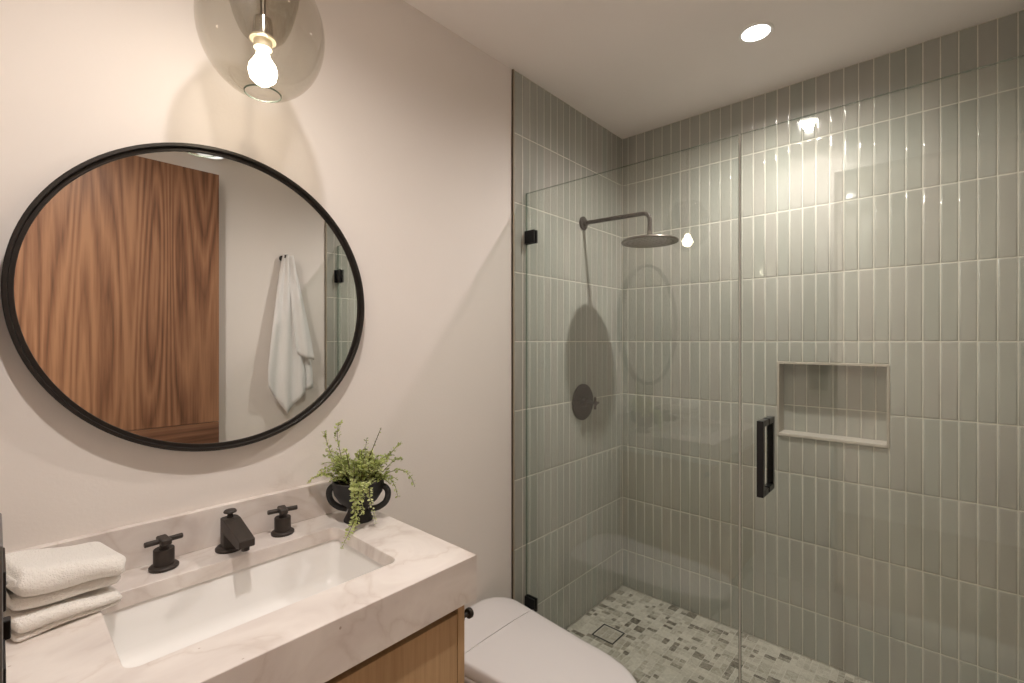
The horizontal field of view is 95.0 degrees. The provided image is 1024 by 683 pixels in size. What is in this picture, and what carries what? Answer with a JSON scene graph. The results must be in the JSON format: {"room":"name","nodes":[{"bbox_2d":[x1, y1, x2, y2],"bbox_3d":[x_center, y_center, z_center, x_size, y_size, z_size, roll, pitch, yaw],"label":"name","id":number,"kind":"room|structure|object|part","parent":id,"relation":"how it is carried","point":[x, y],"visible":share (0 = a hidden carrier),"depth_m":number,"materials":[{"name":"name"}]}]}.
{"room":"bathroom","nodes":[
{"label":"bathroom","id":0,"kind":"room"},
{"bbox_2d":[0,0,619,629],"bbox_3d":[-0.232,0.173,1.910,0.137,2.750,2.766,0,0,42],"label":"wall","id":1,"kind":"structure","parent":0,"point":[402,134],"depth_m":1.46,"materials":[{"name":"white paint"}]},
{"bbox_2d":[5,479,339,570],"bbox_3d":[-0.757,0.475,1.223,0.021,0.098,0.796,0,0,42],"label":"backsplash","id":2,"kind":"structure","parent":1,"relation":"attached to","point":[200,528],"depth_m":1.18,"materials":[{"name":"stone"}]},
{"bbox_2d":[1,142,364,451],"bbox_3d":[-0.748,-0.108,1.220,0.038,0.772,0.786,0,0,42],"label":"round mirror","id":3,"kind":"object","parent":1,"relation":"attached to","point":[174,296],"visible":1,"depth_m":1.15,"materials":[{"name":"black metal"}]},
{"bbox_2d":[512,69,514,599],"bbox_3d":[0.004,0.123,2.073,0.012,2.650,0.009,0,0,42],"label":"trim","id":4,"kind":"structure","parent":1,"relation":"attached to","point":[513,71],"depth_m":2.07,"materials":[{"name":"metal"}]},
{"bbox_2d":[515,70,621,628],"bbox_3d":[0.333,0.123,2.429,0.004,2.650,0.958,0,0,42],"label":"wall tile","id":5,"kind":"structure","parent":1,"relation":"attached to","point":[574,274],"depth_m":2.35,"materials":[{"name":"tile"}]},
{"bbox_2d":[572,384,598,419],"bbox_3d":[0.403,0.318,2.438,0.088,0.190,0.190,0,0,42],"label":"shower valve","id":6,"kind":"object","parent":5,"relation":"attached to","point":[582,400],"visible":1,"depth_m":2.44,"materials":[{"name":"brown metal"}]},
{"bbox_3d":[0.406,0.318,2.436,0.080,0.048,0.048,0,0,42],"label":"valve stem","id":7,"kind":"part","parent":6,"relation":"part of","materials":[{"name":"brown metal"}]},
{"bbox_2d":[579,211,678,247],"bbox_3d":[0.562,-0.562,2.302,0.506,0.191,0.264,0,0,42],"label":"shower head","id":8,"kind":"object","parent":5,"relation":"attached to","point":[651,240],"visible":1,"depth_m":2.23},
{"bbox_3d":[0.521,-0.570,2.339,0.374,0.126,0.021,0,0,42],"label":"shower arm","id":9,"kind":"part","parent":8,"relation":"part of","materials":[{"name":"brown metal"}]},
{"bbox_2d":[525,135,738,682],"bbox_3d":[0.400,0.388,1.826,0.906,2.118,0.026,0,0,42],"label":"fixed glass panel","id":10,"kind":"object","parent":5,"relation":"attached to","point":[531,236],"visible":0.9,"depth_m":2.06,"materials":[{"name":"clear glass"}]},
{"bbox_2d":[404,0,1023,138],"bbox_3d":[0.008,-1.262,0.747,2.055,0.120,4.126,0,0,42],"label":"ceiling","id":11,"kind":"structure","parent":0,"point":[632,67],"depth_m":1.87,"materials":[{"name":"white paint"}]},
{"bbox_2d":[193,0,324,102],"bbox_3d":[-0.562,-0.880,1.058,0.260,0.644,0.260,0,0,42],"label":"globe pendant","id":12,"kind":"object","parent":11,"relation":"hanging from","point":[261,68],"visible":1,"depth_m":1.04,"materials":[{"name":"clear glass"}]},
{"bbox_3d":[-0.562,-0.942,1.058,0.011,0.480,0.011,0,0,-33],"label":"stem","id":13,"kind":"part","parent":12,"relation":"part of","materials":[{"name":"brown metal"}]},
{"bbox_2d":[250,14,275,53],"bbox_3d":[-0.562,-0.695,1.058,0.053,0.075,0.053,0,0,42],"label":"socket","id":14,"kind":"object","parent":12,"relation":"attached to","point":[261,35],"depth_m":1.04,"materials":[{"name":"gold ceramic"}]},
{"bbox_3d":[-0.562,-0.616,1.058,0.059,0.076,0.059,0,0,42],"label":"bulb","id":15,"kind":"part","parent":12,"relation":"part of","materials":[{"name":"white glass"}]},
{"bbox_2d":[738,21,773,42],"bbox_3d":[0.947,-1.199,1.821,0.124,0.006,0.124,0,0,42],"label":"recessed light","id":16,"kind":"object","parent":11,"relation":"in","point":[755,32],"visible":1,"depth_m":1.82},
{"bbox_2d":[566,586,870,682],"bbox_3d":[0.988,1.449,1.828,1.775,0.002,0.968,0,0,42],"label":"floor","id":17,"kind":"structure","parent":0,"point":[662,642],"depth_m":2.20,"materials":[{"name":"tile"}]},
{"bbox_2d":[592,624,624,644],"bbox_3d":[0.477,1.449,2.322,0.118,0.004,0.118,0,0,42],"label":"shower drain","id":18,"kind":"object","parent":17,"relation":"on","point":[607,633],"visible":1,"depth_m":2.32,"materials":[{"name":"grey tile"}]},
{"bbox_2d":[622,10,1023,682],"bbox_3d":[1.359,0.173,2.239,1.778,2.750,0.140,0,0,42],"label":"wall","id":19,"kind":"structure","parent":0,"point":[888,229],"depth_m":2.05,"materials":[{"name":"green tile"}]},
{"bbox_2d":[779,430,886,447],"bbox_3d":[1.446,0.438,2.123,0.399,0.013,0.100,0,0,42],"label":"trim","id":20,"kind":"structure","parent":19,"relation":"attached to","point":[825,437],"depth_m":2.10,"materials":[{"name":"stone"}]},
{"bbox_2d":[777,362,889,447],"bbox_3d":[1.447,0.270,2.125,0.417,0.348,0.095,0,0,42],"label":"trim","id":21,"kind":"structure","parent":19,"relation":"attached to","point":[780,365],"depth_m":2.21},
{"bbox_2d":[784,364,886,440],"bbox_3d":[1.480,0.270,2.162,0.417,0.348,0.004,0,0,42],"label":"wall niche","id":22,"kind":"object","parent":19,"relation":"in","point":[848,401],"visible":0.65,"depth_m":2.15,"materials":[{"name":"green tile"}]},
{"bbox_3d":[-0.334,1.508,0.369,1.795,0.119,3.106,0,0,42],"label":"floor","id":23,"kind":"structure","parent":0,"visible":0},
{"bbox_2d":[325,605,463,682],"bbox_3d":[-0.572,1.040,1.041,0.536,0.816,0.767,0,0,42],"label":"vanity cabinet","id":24,"kind":"object","parent":23,"relation":"on","point":[434,653],"visible":0.17,"depth_m":1.05,"materials":[{"name":"brown wood"}]},
{"bbox_2d":[5,479,476,682],"bbox_3d":[-0.559,0.528,1.044,0.554,0.205,0.796,0,0,42],"label":"countertop","id":25,"kind":"structure","parent":24,"relation":"on","point":[424,577],"depth_m":0.99,"materials":[{"name":"stone"}]},
{"bbox_2d":[3,586,121,641],"bbox_3d":[-0.876,0.502,0.906,0.155,0.045,0.155,0,0,30],"label":"folded towel","id":26,"kind":"object","parent":25,"relation":"on","point":[25,624],"visible":0.59,"depth_m":0.86,"materials":[{"name":"white fabric"}]},
{"bbox_2d":[5,542,125,610],"bbox_3d":[-0.876,0.444,0.910,0.163,0.087,0.162,0,0,30],"label":"folded towel","id":27,"kind":"object","parent":26,"relation":"on","point":[35,578],"visible":0.97,"depth_m":0.87,"materials":[{"name":"white fabric"}]},
{"bbox_2d":[144,533,182,573],"bbox_3d":[-0.806,0.488,1.085,0.060,0.071,0.058,0,0,-8],"label":"handle","id":28,"kind":"object","parent":25,"relation":"on","point":[164,560],"visible":1,"depth_m":1.07,"materials":[{"name":"brown metal"}]},
{"bbox_3d":[-0.806,0.519,1.085,0.058,0.010,0.058,0,0,38],"label":"plate","id":29,"kind":"part","parent":28,"relation":"part of","materials":[{"name":"brown metal"}]},
{"bbox_2d":[215,508,254,553],"bbox_3d":[-0.681,0.474,1.157,0.153,0.099,0.066,0,0,42],"label":"spout","id":30,"kind":"object","parent":25,"relation":"on","point":[235,536],"visible":1,"depth_m":1.15,"materials":[{"name":"brown metal"}]},
{"bbox_3d":[-0.713,0.519,1.186,0.066,0.010,0.066,0,0,42],"label":"plate","id":31,"kind":"part","parent":30,"relation":"part of","materials":[{"name":"brown metal"}]},
{"bbox_3d":[-0.713,0.435,1.186,0.030,0.020,0.030,0,0,42],"label":"lift knob","id":32,"kind":"part","parent":30,"relation":"part of","materials":[{"name":"brown metal"}]},
{"bbox_3d":[-0.671,0.468,1.149,0.128,0.047,0.039,0,0,42],"label":"spout","id":33,"kind":"part","parent":30,"relation":"part of","materials":[{"name":"brown metal"}]},
{"bbox_2d":[103,540,383,667],"bbox_3d":[-0.557,0.621,1.037,0.357,0.124,0.560,0,0,42],"label":"sink basin","id":34,"kind":"object","parent":25,"relation":"in","point":[141,633],"visible":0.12,"depth_m":1.12,"materials":[{"name":"white ceramic"}]},
{"bbox_2d":[267,505,297,537],"bbox_3d":[-0.626,0.488,1.280,0.058,0.071,0.061,0,0,11],"label":"handle","id":35,"kind":"object","parent":25,"relation":"on","point":[282,527],"visible":1,"depth_m":1.26,"materials":[{"name":"brown metal"}]},
{"bbox_3d":[-0.626,0.519,1.280,0.058,0.010,0.058,0,0,-36],"label":"plate","id":36,"kind":"part","parent":35,"relation":"part of","materials":[{"name":"brown metal"}]},
{"bbox_2d":[307,420,415,548],"bbox_3d":[-0.442,0.389,1.369,0.256,0.315,0.229,0,0,42],"label":"potted fern","id":37,"kind":"object","parent":25,"relation":"on","point":[356,491],"visible":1,"depth_m":1.36,"materials":[{"name":"green plant"}]},
{"bbox_3d":[-0.517,0.460,1.383,0.063,0.084,0.018,0,0,0],"label":"loop handle","id":38,"kind":"part","parent":37,"relation":"part of","materials":[{"name":"black ceramic"}]},
{"bbox_2d":[332,476,383,523],"bbox_3d":[-0.453,0.464,1.383,0.146,0.119,0.146,0,0,42],"label":"pot","id":39,"kind":"object","parent":37,"relation":"attached to","point":[346,489],"depth_m":1.35,"materials":[{"name":"black ceramic"}]},
{"bbox_3d":[-0.389,0.460,1.383,0.063,0.084,0.018,0,0,0],"label":"loop handle","id":40,"kind":"part","parent":37,"relation":"part of","materials":[{"name":"black ceramic"}]},
{"bbox_3d":[-0.321,0.990,1.318,0.536,0.716,0.021,0,0,42],"label":"panel","id":41,"kind":"part","parent":24,"relation":"part of","materials":[{"name":"brown wood"}]},
{"bbox_2d":[464,607,473,620],"bbox_3d":[-0.116,0.682,1.169,0.025,0.025,0.035,0,0,42],"label":"hook","id":42,"kind":"object","parent":24,"relation":"attached to","point":[468,613],"visible":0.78,"depth_m":1.17,"materials":[{"name":"brown metal"}]},
{"bbox_2d":[464,597,636,682],"bbox_3d":[0.060,1.198,1.565,0.754,0.350,0.398,0,0,42],"label":"toilet","id":43,"kind":"object","parent":23,"relation":"on","point":[506,641],"visible":0.8,"depth_m":1.55,"materials":[{"name":"white ceramic"}]},
{"bbox_3d":[0.071,1.086,1.555,0.715,0.018,0.392,0,0,42],"label":"seat","id":44,"kind":"part","parent":43,"relation":"part of","materials":[{"name":"white plastic"}]},
{"bbox_3d":[-0.410,0.173,0.285,1.795,2.750,0.120,0,0,42],"label":"wall","id":45,"kind":"structure","parent":0,"visible":0},
{"bbox_2d":[0,513,10,682],"bbox_3d":[-0.380,0.212,0.348,0.092,0.148,0.012,0,0,42],"label":"switch plate","id":46,"kind":"object","parent":45,"relation":"attached to","point":[5,622],"visible":1,"depth_m":0.33,"materials":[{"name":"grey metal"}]},
{"bbox_3d":[-0.382,0.212,0.346,0.092,0.148,0.008,0,0,42],"label":"plate","id":47,"kind":"part","parent":46,"relation":"part of","materials":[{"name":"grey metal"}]},
{"bbox_3d":[1.650,0.123,1.235,0.004,2.650,0.958,0,0,42],"label":"wall tile","id":48,"kind":"structure","parent":0,"visible":0},
{"bbox_2d":[739,55,1023,682],"bbox_3d":[1.058,0.382,1.230,0.868,2.105,0.133,0,0,42],"label":"shower door","id":49,"kind":"structure","parent":48,"relation":"attached to","point":[763,489],"depth_m":1.51,"materials":[{"name":"clear glass"}]},
{"bbox_3d":[0.795,0.357,1.468,0.019,0.232,0.133,0,0,42],"label":"pull handle","id":50,"kind":"part","parent":49,"relation":"part of","materials":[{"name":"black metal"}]}
]}

